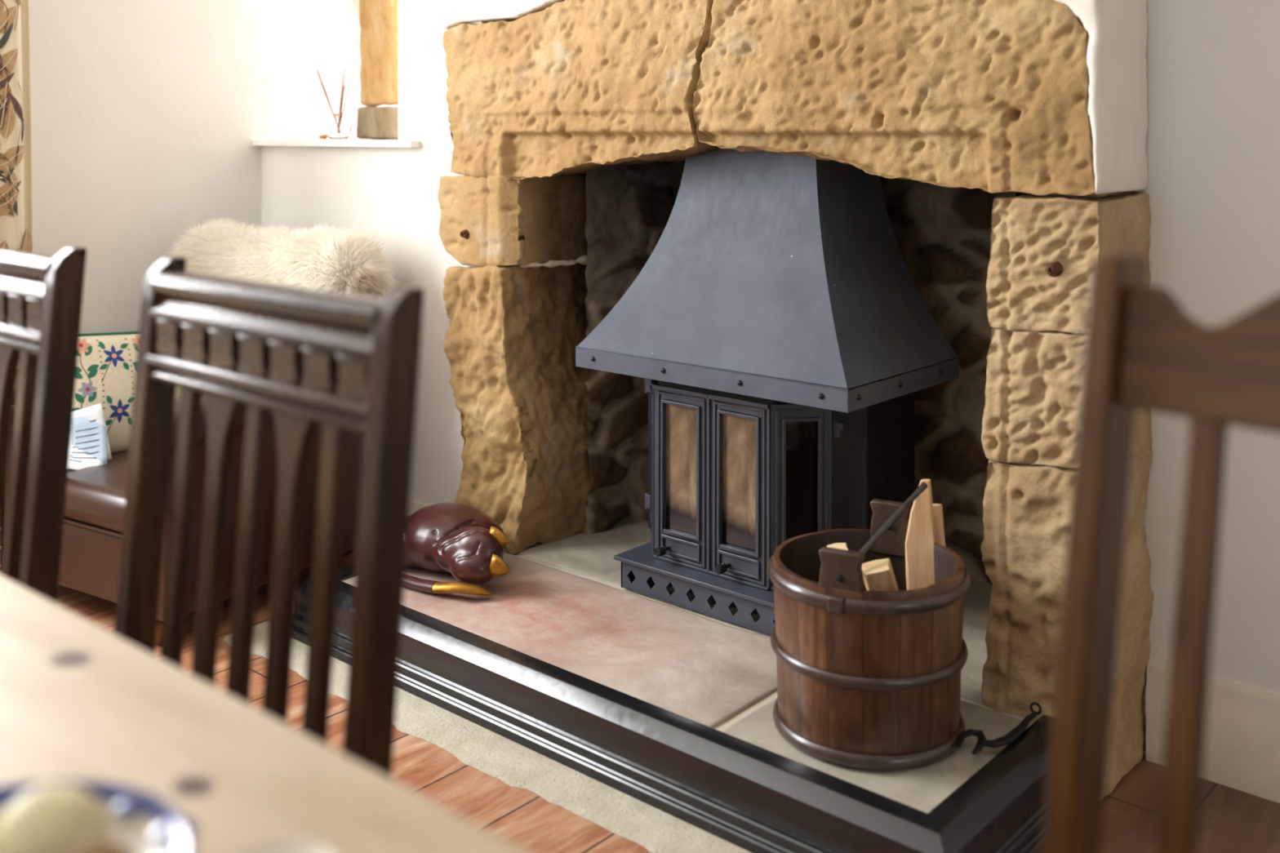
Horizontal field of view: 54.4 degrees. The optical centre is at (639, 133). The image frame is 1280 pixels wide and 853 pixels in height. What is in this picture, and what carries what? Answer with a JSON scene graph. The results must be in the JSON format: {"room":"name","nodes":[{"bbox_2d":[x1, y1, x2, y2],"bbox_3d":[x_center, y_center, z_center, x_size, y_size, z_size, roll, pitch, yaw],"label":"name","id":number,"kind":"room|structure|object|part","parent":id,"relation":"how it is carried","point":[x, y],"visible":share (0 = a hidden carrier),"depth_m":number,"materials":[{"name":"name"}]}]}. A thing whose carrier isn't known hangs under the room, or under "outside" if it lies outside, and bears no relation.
{"room":"traditional dwelling","nodes":[
{"label":"traditional dwelling","id":0,"kind":"room"},
{"bbox_2d":[28,0,365,360],"bbox_3d":[-2.914,-0.025,2.341,0.350,2.450,6.300,0,0,41],"label":"wall","id":1,"kind":"structure","parent":0,"point":[147,115],"depth_m":3.75,"materials":[{"name":"beige paint"}]},
{"bbox_2d":[0,0,32,368],"bbox_3d":[-1.690,-0.025,3.266,0.115,1.950,0.237,0,0,41],"label":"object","id":2,"kind":"object","parent":1,"relation":"hanging from","point":[15,144],"visible":0.56,"depth_m":3.28,"materials":[{"name":"beige fabric"}]},
{"bbox_2d":[0,0,32,252],"bbox_3d":[-1.692,-0.101,3.258,0.108,1.780,0.223,0,0,41],"label":"print","id":3,"kind":"object","parent":2,"relation":"attached to","point":[15,144],"depth_m":3.28,"materials":[{"name":"beige"}]},
{"bbox_2d":[324,112,351,139],"bbox_3d":[-0.959,-0.022,3.959,0.084,0.084,0.084,0,0,41],"label":"bottle","id":4,"kind":"object","parent":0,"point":[338,127],"depth_m":3.93,"materials":[{"name":"clear glass"}]},
{"bbox_2d":[261,0,488,505],"bbox_3d":[-0.642,-0.025,3.875,1.060,2.450,0.550,0,0,41],"label":"wall","id":5,"kind":"structure","parent":0,"point":[389,194],"depth_m":3.50,"materials":[{"name":"beige paint"}]},
{"bbox_2d":[252,137,420,147],"bbox_3d":[-0.776,0.029,3.916,0.807,0.026,0.505,0,0,41],"label":"windowsill","id":6,"kind":"structure","parent":5,"relation":"attached to","point":[349,142],"depth_m":3.71,"materials":[{"name":"white paint"}]},
{"bbox_2d":[319,134,327,139],"bbox_3d":[-1.015,0.012,3.982,0.024,0.016,0.016,0,0,41],"label":"cork stopper","id":7,"kind":"object","parent":6,"relation":"on","point":[321,136],"visible":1,"depth_m":3.98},
{"bbox_2d":[315,66,352,139],"bbox_3d":[-0.974,-0.096,3.973,0.186,0.231,0.084,0,0,41],"label":"reed diffuser","id":8,"kind":"object","parent":6,"relation":"on","point":[338,127],"visible":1,"depth_m":3.93,"materials":[{"name":"clear glass"}]},
{"bbox_2d":[356,0,398,139],"bbox_3d":[-0.826,-0.441,3.986,0.170,0.924,0.092,0,0,41],"label":"trim","id":9,"kind":"structure","parent":5,"relation":"attached to","point":[379,19],"depth_m":3.94,"materials":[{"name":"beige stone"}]},
{"bbox_2d":[376,104,398,106],"bbox_3d":[-0.648,-0.432,4.139,0.705,0.935,0.060,0,0,41],"label":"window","id":10,"kind":"structure","parent":5,"relation":"in","point":[384,104],"depth_m":4.33,"materials":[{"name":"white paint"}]},
{"bbox_2d":[408,499,428,515],"bbox_3d":[-0.874,1.117,3.701,0.940,0.165,0.018,0,0,41],"label":"baseboard","id":11,"kind":"structure","parent":5,"relation":"attached to","point":[415,506],"depth_m":3.48,"materials":[{"name":"beige paint"}]},
{"bbox_2d":[0,565,1279,852],"bbox_3d":[-0.465,1.230,0.273,6.260,0.060,6.000,0,0,41],"label":"floor","id":12,"kind":"structure","parent":0,"point":[1232,820],"depth_m":2.25,"materials":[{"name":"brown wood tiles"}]},
{"bbox_2d":[0,246,86,604],"bbox_3d":[-1.049,0.674,1.584,0.472,1.052,0.479,0,0,41],"label":"dining chair","id":13,"kind":"object","parent":12,"relation":"on","point":[41,295],"visible":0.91,"depth_m":1.59,"materials":[{"name":"brown wood"}]},
{"bbox_3d":[-0.915,0.271,1.738,0.426,0.032,0.032,0,0,41],"label":"rail","id":14,"kind":"part","parent":13,"relation":"part of","materials":[{"name":"brown wood"}]},
{"bbox_3d":[-0.911,0.189,1.743,0.426,0.054,0.035,0,0,41],"label":"rail","id":15,"kind":"part","parent":13,"relation":"part of","materials":[{"name":"brown wood"}]},
{"bbox_2d":[0,289,364,645],"bbox_3d":[-1.223,0.770,3.333,0.784,0.860,0.699,0,0,32],"label":"bench","id":16,"kind":"object","parent":12,"relation":"on","point":[95,502],"visible":0.18,"depth_m":3.06,"materials":[{"name":"brown leather"}]},
{"bbox_3d":[-1.496,0.915,3.492,0.100,0.430,0.640,0,0,32],"label":"arm","id":17,"kind":"part","parent":16,"relation":"part of","materials":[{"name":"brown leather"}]},
{"bbox_2d":[25,449,128,533],"bbox_3d":[-1.255,0.914,3.282,0.530,0.098,0.540,0,0,32],"label":"seat cushion","id":18,"kind":"object","parent":16,"relation":"on","point":[95,502],"depth_m":3.05,"materials":[{"name":"brown leather"}]},
{"bbox_2d":[68,454,87,470],"bbox_3d":[-1.457,0.838,3.260,0.087,0.088,0.140,0,0,-19],"label":"letter","id":19,"kind":"object","parent":16,"relation":"on","point":[75,464],"visible":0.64,"depth_m":3.21,"materials":[{"name":"white paper"}]},
{"bbox_2d":[68,425,107,469],"bbox_3d":[-1.453,0.823,3.266,0.090,0.102,0.116,0,0,-17],"label":"letter","id":20,"kind":"object","parent":16,"relation":"on","point":[88,460],"visible":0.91,"depth_m":3.24,"materials":[{"name":"white paper"}]},
{"bbox_2d":[71,413,107,464],"bbox_3d":[-1.448,0.809,3.271,0.096,0.127,0.076,0,0,-19],"label":"letter","id":21,"kind":"object","parent":16,"relation":"on","point":[89,437],"visible":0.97,"depth_m":3.28,"materials":[{"name":"white"}]},
{"bbox_2d":[72,403,111,459],"bbox_3d":[-1.456,0.800,3.285,0.122,0.160,0.051,0,0,-14],"label":"letter","id":22,"kind":"object","parent":16,"relation":"on","point":[94,413],"visible":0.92,"depth_m":3.30,"materials":[{"name":"white paper"}]},
{"bbox_2d":[73,331,181,453],"bbox_3d":[-1.405,0.725,3.478,0.445,0.364,0.155,0,0,-44],"label":"cushion","id":23,"kind":"object","parent":16,"relation":"on","point":[105,375],"visible":0.32,"depth_m":3.38,"materials":[{"name":"beige fabric"}]},
{"bbox_3d":[-0.962,0.915,3.157,0.100,0.430,0.640,0,0,32],"label":"arm","id":24,"kind":"part","parent":16,"relation":"part of","materials":[{"name":"brown leather"}]},
{"bbox_2d":[164,216,399,298],"bbox_3d":[-1.028,0.487,3.529,0.788,0.496,0.332,0,0,32],"label":"sheepskin throw","id":25,"kind":"object","parent":16,"relation":"on","point":[335,260],"visible":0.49,"depth_m":3.39,"materials":[{"name":"beige fur"}]},
{"bbox_2d":[0,574,533,852],"bbox_3d":[-0.653,0.825,0.723,3.250,0.750,0.843,0,0,40],"label":"dining table","id":26,"kind":"object","parent":12,"relation":"on","point":[80,700],"visible":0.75,"depth_m":0.90,"materials":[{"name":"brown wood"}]},
{"bbox_2d":[0,780,198,852],"bbox_3d":[-0.356,0.426,0.668,0.234,0.047,0.229,0,0,41],"label":"patterned bowl","id":27,"kind":"object","parent":26,"relation":"on","point":[140,821],"visible":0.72,"depth_m":0.74,"materials":[{"name":"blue ceramic"}]},
{"bbox_2d":[0,782,109,852],"bbox_3d":[-0.336,0.406,0.709,0.072,0.066,0.062,0,0,41],"label":"shell","id":28,"kind":"object","parent":27,"relation":"in","point":[50,817],"visible":0.97,"depth_m":0.69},
{"bbox_3d":[-0.356,0.427,0.668,0.218,0.046,0.218,0,0,41],"label":"dish","id":29,"kind":"part","parent":27,"relation":"part of","materials":[{"name":"white ceramic"}]},
{"bbox_2d":[73,842,133,852],"bbox_3d":[-0.292,0.410,0.666,0.040,0.057,0.054,0,0,41],"label":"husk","id":30,"kind":"object","parent":27,"relation":"in","point":[94,847],"visible":1,"depth_m":0.67,"materials":[{"name":"beige food"}]},
{"bbox_2d":[240,839,333,852],"bbox_3d":[-0.216,0.444,0.738,0.072,0.011,0.072,0,0,41],"label":"dish","id":31,"kind":"object","parent":26,"relation":"on","point":[285,846],"visible":1,"depth_m":0.77,"materials":[{"name":"white ceramic"}]},
{"bbox_2d":[114,256,423,778],"bbox_3d":[-0.541,0.674,1.167,0.472,1.052,0.479,0,0,41],"label":"dining chair","id":32,"kind":"object","parent":12,"relation":"on","point":[344,363],"visible":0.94,"depth_m":1.27,"materials":[{"name":"brown wood"}]},
{"bbox_3d":[-0.580,0.674,1.459,0.029,1.052,0.091,0,0,41],"label":"post","id":33,"kind":"part","parent":32,"relation":"part of","materials":[{"name":"brown wood"}]},
{"bbox_3d":[-0.407,0.271,1.321,0.426,0.032,0.032,0,0,41],"label":"rail","id":34,"kind":"part","parent":32,"relation":"part of","materials":[{"name":"brown wood"}]},
{"bbox_3d":[-0.402,0.189,1.326,0.426,0.054,0.035,0,0,41],"label":"rail","id":35,"kind":"part","parent":32,"relation":"part of","materials":[{"name":"brown wood"}]},
{"bbox_3d":[-0.246,0.674,1.168,0.029,1.052,0.091,0,0,41],"label":"post","id":36,"kind":"part","parent":32,"relation":"part of","materials":[{"name":"brown wood"}]},
{"bbox_2d":[223,621,751,852],"bbox_3d":[-0.243,1.195,2.370,1.880,0.010,0.126,0,0,41],"label":"rug","id":37,"kind":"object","parent":12,"relation":"on","point":[495,755],"depth_m":2.32,"materials":[{"name":"beige carpet"}]},
{"bbox_2d":[293,564,1052,852],"bbox_3d":[-0.025,1.129,2.591,1.742,0.131,0.527,0,0,41],"label":"fender","id":38,"kind":"object","parent":12,"relation":"on","point":[753,798],"visible":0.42,"depth_m":2.18,"materials":[{"name":"black paint"}]},
{"bbox_2d":[342,521,1034,813],"bbox_3d":[0.194,1.136,2.856,1.660,0.128,1.080,0,0,41],"label":"hearth","id":39,"kind":"object","parent":12,"relation":"on","point":[563,604],"visible":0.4,"depth_m":2.62,"materials":[{"name":"stone"}]},
{"bbox_2d":[404,502,510,595],"bbox_3d":[-0.470,1.000,3.023,0.297,0.146,0.396,0,0,-18],"label":"cat","id":40,"kind":"object","parent":39,"relation":"on","point":[461,540],"visible":0.84,"depth_m":2.93},
{"bbox_2d":[613,377,914,635],"bbox_3d":[0.267,0.811,2.948,0.634,0.526,0.444,0,0,41],"label":"wood stove","id":41,"kind":"object","parent":39,"relation":"on","point":[733,477],"visible":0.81,"depth_m":2.78,"materials":[{"name":"grey metal"}]},
{"bbox_3d":[0.036,0.795,3.003,0.022,0.407,0.138,0,0,-2],"label":"panel","id":42,"kind":"part","parent":41,"relation":"part of","materials":[{"name":"grey metal"}]},
{"bbox_3d":[0.053,0.967,2.884,0.021,0.021,0.042,0,0,41],"label":"knob","id":43,"kind":"part","parent":41,"relation":"part of","materials":[{"name":"black metal"}]},
{"bbox_3d":[0.097,0.795,2.880,0.165,0.407,0.022,0,0,41],"label":"door","id":44,"kind":"part","parent":41,"relation":"part of","materials":[{"name":"grey metal"}]},
{"bbox_3d":[0.101,0.777,2.884,0.111,0.304,0.004,0,0,41],"label":"glass","id":45,"kind":"part","parent":41,"relation":"part of","materials":[{"name":"glass"}]},
{"bbox_3d":[0.267,1.003,2.948,0.490,0.010,0.444,0,0,41],"label":"hearth plate","id":46,"kind":"part","parent":41,"relation":"part of","materials":[{"name":"grey metal"}]},
{"bbox_3d":[0.185,0.967,2.768,0.021,0.021,0.042,0,0,41],"label":"knob","id":47,"kind":"part","parent":41,"relation":"part of","materials":[{"name":"black metal"}]},
{"bbox_3d":[0.223,0.795,2.771,0.165,0.407,0.022,0,0,41],"label":"door","id":48,"kind":"part","parent":41,"relation":"part of","materials":[{"name":"grey metal"}]},
{"bbox_3d":[0.226,0.777,2.774,0.111,0.304,0.004,0,0,41],"label":"glass","id":49,"kind":"part","parent":41,"relation":"part of","materials":[{"name":"brown glass"}]},
{"bbox_3d":[0.353,0.795,2.727,0.138,0.407,0.022,0,0,-6],"label":"panel","id":50,"kind":"part","parent":41,"relation":"part of","materials":[{"name":"grey metal"}]},
{"bbox_3d":[0.353,0.777,2.732,0.084,0.304,0.004,0,0,-6],"label":"glass","id":51,"kind":"part","parent":41,"relation":"part of","materials":[{"name":"black glass"}]},
{"bbox_2d":[767,498,970,770],"bbox_3d":[0.412,0.892,2.259,0.361,0.362,0.363,0,0,41],"label":"bucket","id":52,"kind":"object","parent":39,"relation":"on","point":[867,679],"visible":0.97,"depth_m":2.12,"materials":[{"name":"brown wood"}]},
{"bbox_2d":[826,542,848,550],"bbox_3d":[0.372,0.859,2.273,0.066,0.219,0.058,0,0,-6],"label":"firewood","id":53,"kind":"object","parent":52,"relation":"in","point":[837,545],"visible":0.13,"depth_m":2.27,"materials":[{"name":"beige wood"}]},
{"bbox_2d":[862,558,898,591],"bbox_3d":[0.444,0.850,2.214,0.102,0.182,0.064,0,0,-5],"label":"firewood","id":54,"kind":"object","parent":52,"relation":"in","point":[878,575],"visible":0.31,"depth_m":2.19,"materials":[{"name":"beige wood"}]},
{"bbox_2d":[858,481,928,554],"bbox_3d":[0.440,0.711,2.240,0.204,0.139,0.014,0,0,-30],"label":"poker","id":55,"kind":"object","parent":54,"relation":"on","point":[901,509],"visible":0.8,"depth_m":2.25,"materials":[{"name":"black metal"}]},
{"bbox_2d":[905,479,935,590],"bbox_3d":[0.539,0.836,2.347,0.078,0.357,0.058,0,0,19],"label":"firewood","id":56,"kind":"object","parent":52,"relation":"in","point":[920,540],"visible":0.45,"depth_m":2.35,"materials":[{"name":"beige wood"}]},
{"bbox_2d":[932,503,945,546],"bbox_3d":[0.567,0.865,2.359,0.043,0.311,0.071,0,0,-12],"label":"firewood","id":57,"kind":"object","parent":52,"relation":"in","point":[937,508],"visible":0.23,"depth_m":2.37,"materials":[{"name":"beige wood"}]},
{"bbox_2d":[955,702,1041,755],"bbox_3d":[0.641,1.048,2.193,0.217,0.026,0.065,0,0,-31],"label":"fire poker","id":58,"kind":"object","parent":39,"relation":"on","point":[1013,735],"visible":1,"depth_m":2.17,"materials":[{"name":"black metal"}]},
{"bbox_3d":[0.660,1.055,2.194,0.171,0.013,0.038,0,0,-40],"label":"handle","id":59,"kind":"part","parent":58,"relation":"part of","materials":[{"name":"black metal"}]},
{"bbox_2d":[437,0,1154,796],"bbox_3d":[0.362,0.328,3.064,1.830,1.756,0.745,0,0,41],"label":"fireplace surround","id":60,"kind":"object","parent":12,"relation":"on","point":[574,126],"visible":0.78,"depth_m":2.85,"materials":[{"name":"stone"}]},
{"bbox_2d":[575,147,959,413],"bbox_3d":[0.289,0.105,2.915,0.763,0.910,0.487,0,0,41],"label":"hood","id":61,"kind":"object","parent":60,"relation":"attached to","point":[780,277],"visible":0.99,"depth_m":2.81,"materials":[{"name":"black metal"}]},
{"bbox_2d":[1040,251,1279,852],"bbox_3d":[0.355,0.646,0.699,0.561,1.108,0.472,0,0,-41],"label":"dining chair","id":62,"kind":"object","parent":12,"relation":"on","point":[1143,350],"visible":1,"depth_m":0.97,"materials":[{"name":"brown wood"}]},
{"bbox_3d":[0.358,0.650,0.998,0.161,1.100,0.026,0,0,-41],"label":"post","id":63,"kind":"part","parent":62,"relation":"part of","materials":[{"name":"brown wood"}]},
{"bbox_3d":[0.539,0.156,0.861,0.043,0.128,0.420,0,0,-41],"label":"crest rail","id":64,"kind":"part","parent":62,"relation":"part of","materials":[{"name":"brown wood"}]},
{"bbox_2d":[439,0,1152,195],"bbox_3d":[0.213,-0.565,2.888,1.817,1.370,0.266,0,0,41],"label":"wall","id":65,"kind":"structure","parent":0,"point":[1116,55],"depth_m":2.30,"materials":[{"name":"paint"}]},
{"bbox_2d":[1132,0,1279,755],"bbox_3d":[2.404,-0.025,1.354,3.755,2.450,0.300,0,0,41],"label":"wall","id":66,"kind":"structure","parent":0,"point":[1212,147],"depth_m":2.31,"materials":[{"name":"beige paint"}]},
{"bbox_2d":[1146,660,1279,803],"bbox_3d":[2.231,1.107,1.293,3.335,0.185,0.018,0,0,41],"label":"baseboard","id":67,"kind":"structure","parent":66,"relation":"attached to","point":[1242,752],"depth_m":2.28,"materials":[{"name":"beige paint"}]}
]}

